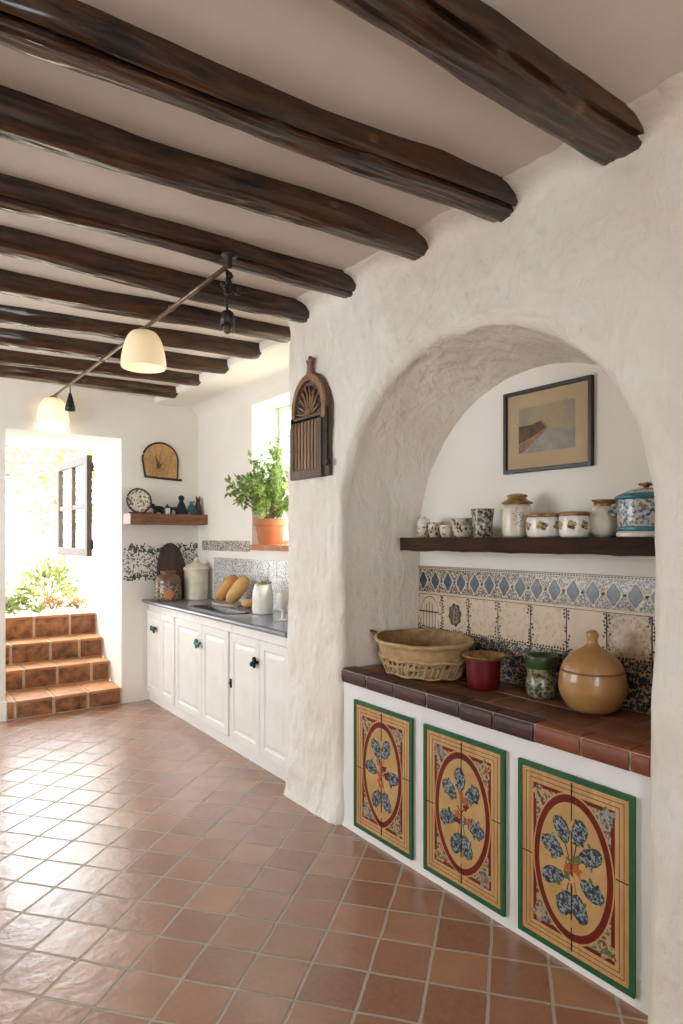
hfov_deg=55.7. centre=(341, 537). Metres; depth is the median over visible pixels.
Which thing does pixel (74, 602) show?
shrub
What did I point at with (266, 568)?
tiles
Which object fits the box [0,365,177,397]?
ceiling beam
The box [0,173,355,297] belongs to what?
ceiling beam
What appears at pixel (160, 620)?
base cabinet
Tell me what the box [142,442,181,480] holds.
ornament
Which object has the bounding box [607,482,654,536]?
tureen
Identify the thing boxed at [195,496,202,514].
figurine
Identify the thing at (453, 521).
cup
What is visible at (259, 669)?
base cabinet
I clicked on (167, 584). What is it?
storage jar
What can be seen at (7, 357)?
ceiling beam
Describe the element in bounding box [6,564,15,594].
shrub
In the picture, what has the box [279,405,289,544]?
window
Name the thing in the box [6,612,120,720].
tiled steps
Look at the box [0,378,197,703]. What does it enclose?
wall
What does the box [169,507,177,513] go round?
animal figurine
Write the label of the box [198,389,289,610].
wall
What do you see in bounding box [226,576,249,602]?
bread loaf
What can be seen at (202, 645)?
base cabinet
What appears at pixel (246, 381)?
trim
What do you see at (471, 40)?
ceiling beam
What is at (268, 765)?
baseboard
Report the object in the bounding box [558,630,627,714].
lidded jar
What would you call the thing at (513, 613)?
tile backsplash
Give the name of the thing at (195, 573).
canister
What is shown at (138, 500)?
decorative plate
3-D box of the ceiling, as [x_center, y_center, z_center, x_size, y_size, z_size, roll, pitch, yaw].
[-1.139,-1.266,1.748,3.870,0.017,7.470,0,0,-35]
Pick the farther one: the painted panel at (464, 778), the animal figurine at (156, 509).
the animal figurine at (156, 509)
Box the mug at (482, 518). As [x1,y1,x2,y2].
[471,508,493,537]
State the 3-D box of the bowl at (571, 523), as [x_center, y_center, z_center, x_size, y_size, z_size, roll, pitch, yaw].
[0.891,-0.051,2.474,0.113,0.098,0.113,0,0,-35]
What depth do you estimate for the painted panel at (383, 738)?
2.98 m
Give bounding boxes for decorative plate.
[126,488,152,513]
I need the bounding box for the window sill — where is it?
[250,545,288,550]
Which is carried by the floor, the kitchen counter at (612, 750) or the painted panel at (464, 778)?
the kitchen counter at (612, 750)
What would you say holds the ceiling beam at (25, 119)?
attached to the ceiling
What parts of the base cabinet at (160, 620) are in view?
knob, door, door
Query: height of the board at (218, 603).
0.016 m
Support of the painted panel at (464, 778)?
attached to the kitchen counter at (612, 750)
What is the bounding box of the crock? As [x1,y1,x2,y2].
[252,579,272,614]
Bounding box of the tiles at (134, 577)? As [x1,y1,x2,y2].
[123,542,197,580]
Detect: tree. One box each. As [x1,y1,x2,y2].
[6,445,68,497]
[11,448,94,574]
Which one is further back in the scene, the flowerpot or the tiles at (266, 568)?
the tiles at (266, 568)
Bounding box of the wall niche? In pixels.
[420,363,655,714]
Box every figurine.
[150,504,164,513]
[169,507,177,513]
[177,495,186,513]
[187,501,196,514]
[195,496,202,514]
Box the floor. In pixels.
[0,700,647,1023]
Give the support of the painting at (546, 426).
attached to the framed picture at (547, 427)
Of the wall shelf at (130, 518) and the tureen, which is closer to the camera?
the tureen
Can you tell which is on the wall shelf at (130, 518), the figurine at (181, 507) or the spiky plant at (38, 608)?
the figurine at (181, 507)
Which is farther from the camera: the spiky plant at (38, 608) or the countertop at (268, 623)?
the spiky plant at (38, 608)
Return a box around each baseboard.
[0,701,6,721]
[150,692,285,781]
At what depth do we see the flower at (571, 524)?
2.42 m
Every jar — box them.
[154,570,181,600]
[501,493,532,537]
[524,652,558,698]
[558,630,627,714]
[589,499,617,536]
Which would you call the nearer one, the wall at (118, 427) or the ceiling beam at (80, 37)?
the ceiling beam at (80, 37)
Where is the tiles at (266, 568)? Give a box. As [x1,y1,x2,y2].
[202,540,288,611]
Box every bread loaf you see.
[216,575,237,600]
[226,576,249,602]
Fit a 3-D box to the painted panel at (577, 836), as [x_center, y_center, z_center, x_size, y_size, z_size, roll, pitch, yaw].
[0.777,1.111,2.176,0.012,0.621,0.446,0,0,-35]
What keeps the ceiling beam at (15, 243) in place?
attached to the ceiling
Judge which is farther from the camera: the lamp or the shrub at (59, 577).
the shrub at (59, 577)
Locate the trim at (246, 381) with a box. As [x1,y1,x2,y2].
[154,340,289,421]
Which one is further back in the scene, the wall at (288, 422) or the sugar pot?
the wall at (288, 422)
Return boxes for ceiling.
[0,0,682,397]
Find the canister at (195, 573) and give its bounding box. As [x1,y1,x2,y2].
[183,558,208,599]
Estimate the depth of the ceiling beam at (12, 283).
3.37 m
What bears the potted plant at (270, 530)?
on the window sill
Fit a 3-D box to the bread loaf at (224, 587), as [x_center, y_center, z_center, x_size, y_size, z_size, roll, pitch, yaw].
[-0.934,0.409,5.279,0.208,0.221,0.109,0,0,19]
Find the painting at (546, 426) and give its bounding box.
[519,398,574,453]
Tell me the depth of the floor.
2.52 m
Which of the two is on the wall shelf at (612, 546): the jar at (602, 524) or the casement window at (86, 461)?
the jar at (602, 524)
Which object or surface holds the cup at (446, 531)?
on the wall shelf at (612, 546)
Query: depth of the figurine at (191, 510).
5.86 m
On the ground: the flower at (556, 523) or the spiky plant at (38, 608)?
the spiky plant at (38, 608)
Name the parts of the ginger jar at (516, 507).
lid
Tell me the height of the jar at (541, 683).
0.170 m
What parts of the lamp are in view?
lamp shade, rod, lamp shade, bulb, pendant spotlight, knob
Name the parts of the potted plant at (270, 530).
pot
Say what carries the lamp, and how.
attached to the ceiling beam at (17, 195)
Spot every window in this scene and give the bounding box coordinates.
[57,455,93,556]
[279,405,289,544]
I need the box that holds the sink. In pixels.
[189,604,249,614]
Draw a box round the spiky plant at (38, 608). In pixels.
[27,601,51,612]
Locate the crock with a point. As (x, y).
(262, 596)
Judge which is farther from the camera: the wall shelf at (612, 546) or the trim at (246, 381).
the trim at (246, 381)
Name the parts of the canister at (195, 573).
lid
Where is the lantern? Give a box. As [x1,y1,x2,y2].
[164,504,169,513]
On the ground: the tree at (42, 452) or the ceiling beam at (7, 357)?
the tree at (42, 452)
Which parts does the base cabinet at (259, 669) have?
door, knob, door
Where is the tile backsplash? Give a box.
[418,566,655,714]
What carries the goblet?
on the countertop at (268, 623)
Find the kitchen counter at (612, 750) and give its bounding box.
[341,664,651,1014]
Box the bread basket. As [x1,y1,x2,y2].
[370,628,473,681]
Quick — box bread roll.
[241,599,251,607]
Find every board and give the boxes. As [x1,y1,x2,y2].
[157,543,185,597]
[212,601,241,606]
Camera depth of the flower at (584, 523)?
2.42 m
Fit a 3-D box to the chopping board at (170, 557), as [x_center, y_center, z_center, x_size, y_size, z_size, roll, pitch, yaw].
[-1.536,0.294,5.842,0.275,0.500,0.107,0,0,-35]
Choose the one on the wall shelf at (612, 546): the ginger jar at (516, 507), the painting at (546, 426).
the ginger jar at (516, 507)
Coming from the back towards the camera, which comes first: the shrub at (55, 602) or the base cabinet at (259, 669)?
the shrub at (55, 602)
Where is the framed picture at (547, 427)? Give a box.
[503,374,593,474]
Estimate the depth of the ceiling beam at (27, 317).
3.80 m
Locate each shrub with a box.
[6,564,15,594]
[6,592,33,610]
[6,596,22,613]
[11,555,82,602]
[39,594,66,609]
[64,597,87,608]
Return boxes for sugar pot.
[417,516,430,537]
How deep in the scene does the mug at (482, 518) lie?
2.85 m
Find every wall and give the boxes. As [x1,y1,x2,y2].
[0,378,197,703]
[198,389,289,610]
[284,71,682,1023]
[287,421,289,539]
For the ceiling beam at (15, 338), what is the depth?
4.14 m
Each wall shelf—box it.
[122,513,207,525]
[400,537,654,555]
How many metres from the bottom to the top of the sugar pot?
0.110 m
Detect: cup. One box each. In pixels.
[427,522,443,537]
[439,525,454,537]
[449,518,471,537]
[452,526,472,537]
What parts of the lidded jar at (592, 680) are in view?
knob, lid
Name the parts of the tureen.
handle, lid, knob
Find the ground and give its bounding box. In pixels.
[6,550,94,616]
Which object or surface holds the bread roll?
on the countertop at (268, 623)
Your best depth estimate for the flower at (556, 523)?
2.52 m
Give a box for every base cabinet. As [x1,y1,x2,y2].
[147,604,176,704]
[175,611,231,736]
[229,625,289,769]
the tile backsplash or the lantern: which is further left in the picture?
the lantern
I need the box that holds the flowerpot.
[461,650,505,689]
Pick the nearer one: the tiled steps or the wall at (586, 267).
the wall at (586, 267)
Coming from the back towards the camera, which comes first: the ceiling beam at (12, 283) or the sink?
the sink
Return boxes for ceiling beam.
[0,0,517,222]
[0,85,428,260]
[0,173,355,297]
[0,225,309,322]
[0,269,290,342]
[0,304,260,358]
[0,328,228,373]
[0,349,200,385]
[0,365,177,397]
[332,0,643,165]
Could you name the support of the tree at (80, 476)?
on the ground
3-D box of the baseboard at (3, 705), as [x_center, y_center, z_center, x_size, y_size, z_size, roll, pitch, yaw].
[-3.697,1.373,4.381,2.554,0.155,0.018,0,0,-35]
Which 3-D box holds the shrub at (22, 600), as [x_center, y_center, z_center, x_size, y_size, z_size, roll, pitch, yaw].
[-3.386,0.665,6.693,0.394,0.207,0.401,0,0,-35]
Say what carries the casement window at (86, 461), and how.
in the wall at (118, 427)
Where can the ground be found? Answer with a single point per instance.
(16, 561)
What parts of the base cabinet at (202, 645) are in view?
door, knob, door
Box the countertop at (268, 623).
[141,598,287,637]
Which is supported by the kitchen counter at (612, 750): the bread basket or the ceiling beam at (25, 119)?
the bread basket
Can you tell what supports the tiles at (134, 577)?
attached to the wall at (118, 427)
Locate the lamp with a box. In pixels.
[37,251,241,424]
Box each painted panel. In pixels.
[354,699,413,860]
[423,723,505,916]
[518,757,635,998]
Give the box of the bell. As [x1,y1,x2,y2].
[65,385,75,411]
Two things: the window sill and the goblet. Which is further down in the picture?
the goblet
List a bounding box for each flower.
[526,522,530,529]
[536,521,548,529]
[554,521,558,529]
[567,520,576,529]
[581,520,587,529]
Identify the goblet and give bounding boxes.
[276,592,288,620]
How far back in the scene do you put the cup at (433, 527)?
3.12 m
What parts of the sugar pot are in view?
lid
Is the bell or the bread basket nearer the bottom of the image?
the bread basket
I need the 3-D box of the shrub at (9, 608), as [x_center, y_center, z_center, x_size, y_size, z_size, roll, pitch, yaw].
[-3.320,0.647,6.284,0.422,0.236,0.397,0,0,-35]
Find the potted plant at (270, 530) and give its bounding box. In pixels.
[224,437,288,544]

